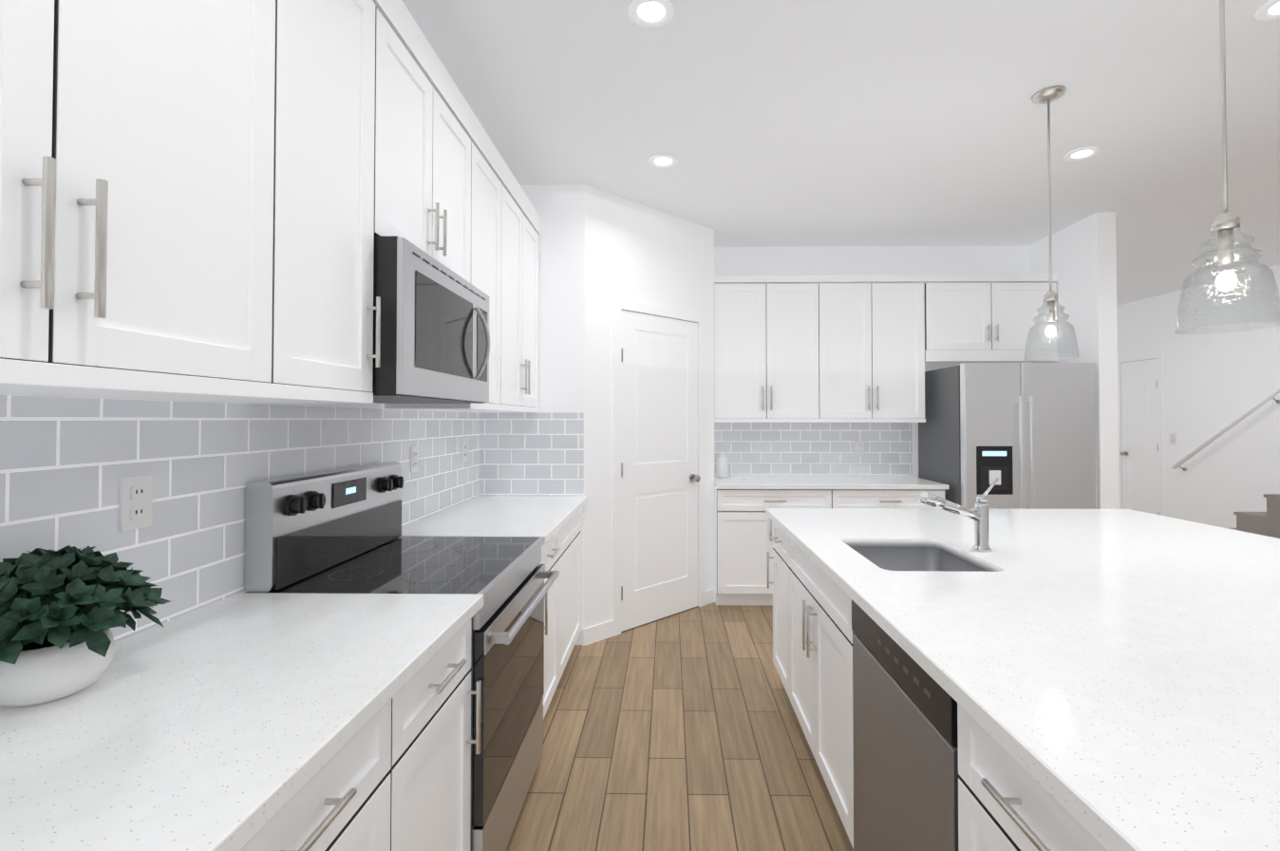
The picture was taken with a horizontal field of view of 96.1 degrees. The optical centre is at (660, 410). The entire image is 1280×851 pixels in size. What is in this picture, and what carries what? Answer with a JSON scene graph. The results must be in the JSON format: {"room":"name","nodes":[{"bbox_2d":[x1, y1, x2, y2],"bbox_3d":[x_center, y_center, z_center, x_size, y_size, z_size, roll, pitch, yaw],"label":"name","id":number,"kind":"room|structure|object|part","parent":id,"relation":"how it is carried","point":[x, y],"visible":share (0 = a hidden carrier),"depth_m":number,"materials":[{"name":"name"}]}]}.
{"room":"kitchen","nodes":[
{"label":"kitchen","id":0,"kind":"room"},
{"bbox_2d":[0,394,468,642],"bbox_3d":[-1.234,-0.024,0.951,0.150,2.850,8.260,0,-1,1],"label":"wall","id":1,"kind":"structure","parent":0,"point":[377,405],"depth_m":1.93,"materials":[{"name":"white paint"}]},
{"bbox_2d":[118,474,152,531],"bbox_3d":[-1.142,0.201,1.256,0.010,0.116,0.072,0,-1,1],"label":"electrical outlet","id":2,"kind":"object","parent":1,"relation":"attached to","point":[135,502],"depth_m":1.25,"materials":[{"name":"white plastic"}]},
{"bbox_2d":[0,0,307,391],"bbox_3d":[-0.979,-0.657,0.766,0.363,1.190,0.964,0,-1,1],"label":"upper cabinet","id":3,"kind":"object","parent":1,"relation":"attached to","point":[205,199],"depth_m":0.91,"materials":[{"name":"white wood"}]},
{"bbox_2d":[136,0,395,398],"bbox_3d":[-0.969,-0.647,1.386,0.363,1.190,0.521,0,-1,1],"label":"upper cabinet","id":4,"kind":"object","parent":1,"relation":"attached to","point":[349,199],"depth_m":1.45,"materials":[{"name":"white wood"}]},
{"bbox_2d":[0,395,584,642],"bbox_3d":[-0.829,0.234,1.260,0.651,0.514,4.600,0,-1,1],"label":"backsplash","id":5,"kind":"structure","parent":1,"relation":"attached to","point":[66,463],"depth_m":1.45,"materials":[{"name":"grey tile"}]},
{"bbox_2d":[410,446,418,472],"bbox_3d":[-1.120,0.223,2.626,0.010,0.116,0.072,0,-1,1],"label":"electrical outlet","id":6,"kind":"object","parent":1,"relation":"attached to","point":[414,450],"depth_m":2.61,"materials":[{"name":"white plastic"}]},
{"bbox_2d":[395,0,469,281],"bbox_3d":[-0.960,-0.855,1.973,0.363,0.755,0.769,0,-1,1],"label":"upper cabinet","id":7,"kind":"object","parent":1,"relation":"attached to","point":[431,111],"depth_m":1.93,"materials":[{"name":"white wood"}]},
{"bbox_2d":[372,236,489,403],"bbox_3d":[-0.890,-0.255,1.962,0.498,0.440,0.757,0,-1,1],"label":"microwave","id":8,"kind":"object","parent":7,"relation":"attached to","point":[435,341],"visible":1,"depth_m":1.74,"materials":[{"name":"silver metal"}]},
{"bbox_2d":[368,106,508,406],"bbox_3d":[-0.950,-0.628,2.566,0.363,1.190,0.547,0,-1,1],"label":"upper cabinet","id":9,"kind":"object","parent":1,"relation":"attached to","point":[487,172],"depth_m":2.63,"materials":[{"name":"white wood"}]},
{"bbox_2d":[461,440,467,462],"bbox_3d":[-1.110,0.233,3.266,0.010,0.116,0.072,0,-1,1],"label":"electrical outlet","id":10,"kind":"object","parent":1,"relation":"attached to","point":[463,443],"depth_m":3.26,"materials":[{"name":"white plastic"}]},
{"bbox_2d":[444,169,539,410],"bbox_3d":[-0.941,-0.619,3.146,0.363,1.190,0.857,0,-1,1],"label":"upper cabinet","id":11,"kind":"object","parent":1,"relation":"attached to","point":[523,218],"depth_m":3.16,"materials":[{"name":"white wood"}]},
{"bbox_2d":[480,184,714,644],"bbox_3d":[-0.346,0.029,4.312,1.519,2.850,1.510,0,-1,1],"label":"wall","id":12,"kind":"structure","parent":0,"point":[626,326],"depth_m":3.83,"materials":[{"name":"white paint"}]},
{"bbox_2d":[582,587,715,645],"bbox_3d":[2.704,1.423,5.481,6.300,0.100,4.012,0,-1,1],"label":"baseboard","id":13,"kind":"structure","parent":12,"relation":"attached to","point":[597,632],"depth_m":3.62,"materials":[{"name":"white wood"}]},
{"bbox_3d":[0.016,0.364,4.009,0.636,2.172,0.636,0,-1,1],"label":"pantry door trim","id":14,"kind":"part","parent":12,"relation":"part of","materials":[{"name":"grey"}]},
{"bbox_2d":[505,602,854,850],"bbox_3d":[2.332,1.481,2.191,7.540,0.120,11.200,0,-1,1],"label":"floor","id":15,"kind":"structure","parent":0,"point":[682,731],"depth_m":2.39,"materials":[{"name":"brown wood"}]},
{"bbox_2d":[246,676,417,850],"bbox_3d":[-0.840,0.960,0.838,0.638,0.879,0.662,0,-1,1],"label":"base cabinet","id":16,"kind":"object","parent":15,"relation":"on","point":[367,800],"depth_m":1.02,"materials":[{"name":"white wood"}]},
{"bbox_2d":[0,592,483,850],"bbox_3d":[-0.833,0.493,0.260,0.670,0.034,2.608,0,-1,1],"label":"countertop","id":17,"kind":"structure","parent":16,"relation":"on","point":[200,729],"depth_m":0.91,"materials":[{"name":"white stone"}]},
{"bbox_2d":[0,545,170,706],"bbox_3d":[-1.018,0.361,0.987,0.238,0.251,0.310,0,-1,1],"label":"potted plant","id":18,"kind":"object","parent":17,"relation":"on","point":[61,613],"visible":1,"depth_m":0.95,"materials":[{"name":"green plant"}]},
{"bbox_2d":[244,461,559,850],"bbox_3d":[-0.768,0.809,1.943,0.725,1.214,0.759,0,-1,1],"label":"range","id":19,"kind":"object","parent":15,"relation":"on","point":[337,531],"visible":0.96,"depth_m":1.79,"materials":[{"name":"grey paint"}]},
{"bbox_2d":[417,619,478,850],"bbox_3d":[-0.832,0.967,1.301,0.638,0.879,0.511,0,-1,1],"label":"base cabinet","id":20,"kind":"object","parent":15,"relation":"on","point":[444,691],"depth_m":1.39,"materials":[{"name":"white wood"}]},
{"bbox_2d":[478,527,565,753],"bbox_3d":[-0.812,0.988,2.589,0.638,0.879,0.526,0,-1,1],"label":"base cabinet","id":21,"kind":"object","parent":15,"relation":"on","point":[554,555],"depth_m":2.71,"materials":[{"name":"white wood"}]},
{"bbox_2d":[400,495,587,546],"bbox_3d":[-0.790,0.536,2.943,0.670,0.034,1.221,0,-1,1],"label":"countertop","id":22,"kind":"structure","parent":21,"relation":"on","point":[482,516],"depth_m":2.76,"materials":[{"name":"white stone"}]},
{"bbox_2d":[565,508,583,664],"bbox_3d":[-0.803,0.997,3.138,0.638,0.879,0.817,0,-1,1],"label":"base cabinet","id":23,"kind":"object","parent":15,"relation":"on","point":[574,530],"depth_m":3.25,"materials":[{"name":"white wood"}]},
{"bbox_2d":[714,486,843,605],"bbox_3d":[0.873,1.018,4.516,0.902,0.879,0.628,0,-1,1],"label":"base cabinet","id":24,"kind":"object","parent":15,"relation":"on","point":[743,530],"depth_m":4.21,"materials":[{"name":"white wood"}]},
{"bbox_2d":[714,475,948,489],"bbox_3d":[1.259,0.561,4.502,1.676,0.034,0.658,0,-1,1],"label":"countertop","id":25,"kind":"structure","parent":24,"relation":"on","point":[732,482],"depth_m":4.29,"materials":[{"name":"white stone"}]},
{"bbox_2d":[715,452,728,477],"bbox_3d":[0.509,0.447,4.687,0.100,0.197,0.100,0,-1,1],"label":"canister","id":26,"kind":"object","parent":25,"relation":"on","point":[722,464],"visible":1,"depth_m":4.65,"materials":[{"name":"white ceramic"}]},
{"bbox_2d":[843,489,945,508],"bbox_3d":[1.645,1.018,4.504,0.886,0.879,0.628,0,-1,1],"label":"base cabinet","id":27,"kind":"object","parent":15,"relation":"on","point":[852,498],"depth_m":4.20,"materials":[{"name":"white wood"}]},
{"bbox_2d":[851,599,960,850],"bbox_3d":[0.875,0.968,1.392,0.628,0.870,0.606,0,-1,1],"label":"dishwasher","id":28,"kind":"object","parent":15,"relation":"on","point":[906,775],"visible":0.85,"depth_m":1.36,"materials":[{"name":"grey paint"}]},
{"bbox_2d":[767,515,1118,850],"bbox_3d":[1.302,0.961,0.885,1.556,0.879,4.280,0,-1,1],"label":"kitchen island","id":29,"kind":"object","parent":15,"relation":"on","point":[1004,805],"depth_m":1.76,"materials":[{"name":"white wood"}]},
{"bbox_2d":[765,508,1279,850],"bbox_3d":[1.485,0.503,0.889,1.911,0.034,4.340,0,-1,1],"label":"island countertop","id":30,"kind":"structure","parent":29,"relation":"on","point":[1130,658],"depth_m":1.20,"materials":[{"name":"white stone"}]},
{"bbox_2d":[848,542,989,568],"bbox_3d":[0.899,0.640,2.037,0.436,0.228,0.546,0,-1,1],"label":"sink","id":31,"kind":"object","parent":30,"relation":"in","point":[889,555],"depth_m":2.29,"materials":[{"name":"grey metal"}]},
{"bbox_2d":[918,477,998,551],"bbox_3d":[1.077,0.374,2.066,0.316,0.260,0.094,0,-1,1],"label":"faucet","id":32,"kind":"object","parent":30,"relation":"on","point":[979,515],"visible":1,"depth_m":2.06,"materials":[{"name":"silver metal"}]},
{"bbox_2d":[918,362,1096,508],"bbox_3d":[2.611,0.563,4.378,0.930,1.784,0.807,0,-1,1],"label":"refrigerator","id":33,"kind":"object","parent":15,"relation":"on","point":[1025,433],"visible":0.56,"depth_m":4.04,"materials":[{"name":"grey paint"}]},
{"bbox_2d":[1227,493,1279,538],"bbox_3d":[5.440,0.581,3.148,0.747,1.710,4.965,0,-1,1],"label":"stairs","id":34,"kind":"structure","parent":15,"relation":"on","point":[1267,523],"depth_m":4.85,"materials":[{"name":"grey carpet"}]},
{"bbox_2d":[401,0,1279,305],"bbox_3d":[2.332,-1.489,2.238,7.540,0.120,11.200,0,-1,1],"label":"ceiling","id":35,"kind":"structure","parent":0,"point":[844,122],"depth_m":2.76,"materials":[{"name":"white paint"}]},
{"bbox_2d":[627,0,675,27],"bbox_3d":[-0.032,-1.426,2.054,0.169,0.009,0.169,1,-1,-38],"label":"recessed light","id":36,"kind":"object","parent":35,"relation":"in","point":[650,13],"depth_m":2.06,"materials":[{"name":"white plastic"}]},
{"bbox_2d":[647,153,677,168],"bbox_3d":[0.017,-1.407,3.244,0.169,0.009,0.169,0,-1,-8],"label":"recessed light","id":37,"kind":"object","parent":35,"relation":"in","point":[661,160],"depth_m":3.23,"materials":[{"name":"white"}]},
{"bbox_2d":[1023,85,1079,361],"bbox_3d":[1.747,-0.825,2.577,0.206,1.194,0.206,0,-1,1],"label":"pendant light","id":38,"kind":"object","parent":35,"relation":"hanging from","point":[1048,95],"visible":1,"depth_m":2.57,"materials":[{"name":"clear glass"}]},
{"bbox_2d":[1063,146,1101,161],"bbox_3d":[2.316,-1.408,3.157,0.169,0.009,0.169,1,-1,-38],"label":"recessed light","id":39,"kind":"object","parent":35,"relation":"in","point":[1082,153],"depth_m":3.15,"materials":[{"name":"white plastic"}]},
{"bbox_2d":[1174,0,1279,334],"bbox_3d":[1.490,-0.827,1.521,0.206,1.224,0.206,0,-1,1],"label":"pendant light","id":40,"kind":"object","parent":35,"relation":"hanging from","point":[1225,224],"visible":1,"depth_m":1.51,"materials":[{"name":"clear glass"}]},
{"bbox_2d":[1254,0,1279,20],"bbox_3d":[2.208,-1.427,2.019,0.169,0.009,0.169,0,-1,-8],"label":"recessed light","id":41,"kind":"object","parent":35,"relation":"in","point":[1270,10],"depth_m":2.06,"materials":[{"name":"white plastic"}]},
{"bbox_2d":[714,244,1175,477],"bbox_3d":[3.151,0.060,6.223,5.414,2.850,2.857,0,-1,1],"label":"wall","id":42,"kind":"structure","parent":0,"point":[818,448],"depth_m":4.84,"materials":[{"name":"white paint"}]},
{"bbox_2d":[714,274,828,421],"bbox_3d":[0.866,-0.497,4.680,0.885,1.126,0.348,0,-1,1],"label":"upper cabinet","id":43,"kind":"object","parent":42,"relation":"attached to","point":[771,331],"depth_m":4.51,"materials":[{"name":"white wood"}]},
{"bbox_2d":[714,421,912,476],"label":"backsplash","id":44,"kind":"structure","parent":42,"relation":"attached to","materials":[{"name":"grey tile"}]},
{"bbox_2d":[828,274,926,421],"bbox_3d":[1.632,-0.497,4.668,0.888,1.126,0.348,0,-1,1],"label":"upper cabinet","id":45,"kind":"object","parent":42,"relation":"attached to","point":[828,348],"depth_m":4.50,"materials":[{"name":"white wood"}]},
{"bbox_2d":[926,273,1057,357],"bbox_3d":[2.588,-0.765,4.657,1.016,0.590,0.348,0,-1,1],"label":"upper cabinet","id":46,"kind":"object","parent":42,"relation":"attached to","point":[969,315],"depth_m":4.49,"materials":[{"name":"white wood"}]},
{"bbox_2d":[1029,212,1119,508],"bbox_3d":[3.162,0.031,4.426,0.130,2.850,0.770,0,-1,1],"label":"wall","id":47,"kind":"structure","parent":0,"point":[1083,259],"depth_m":4.07,"materials":[{"name":"white paint"}]},
{"bbox_2d":[1116,264,1279,527],"bbox_3d":[5.875,-0.006,2.083,0.150,2.850,10.750,0,-1,1],"label":"wall","id":48,"kind":"structure","parent":0,"point":[1214,383],"depth_m":6.08,"materials":[{"name":"white paint"}]},
{"bbox_2d":[1117,352,1165,515],"bbox_3d":[5.852,0.412,7.043,0.111,2.172,0.684,0,-1,1],"label":"door","id":49,"kind":"structure","parent":48,"relation":"attached to","point":[1153,452],"depth_m":7.01,"materials":[{"name":"white wood"}]},
{"bbox_2d":[1171,386,1279,470],"bbox_3d":[5.806,-0.136,5.432,0.090,1.590,2.166,0,-1,1],"label":"handrail","id":50,"kind":"object","parent":48,"relation":"attached to","point":[1242,417],"visible":0.98,"depth_m":5.83,"materials":[{"name":"white wood"}]}
]}

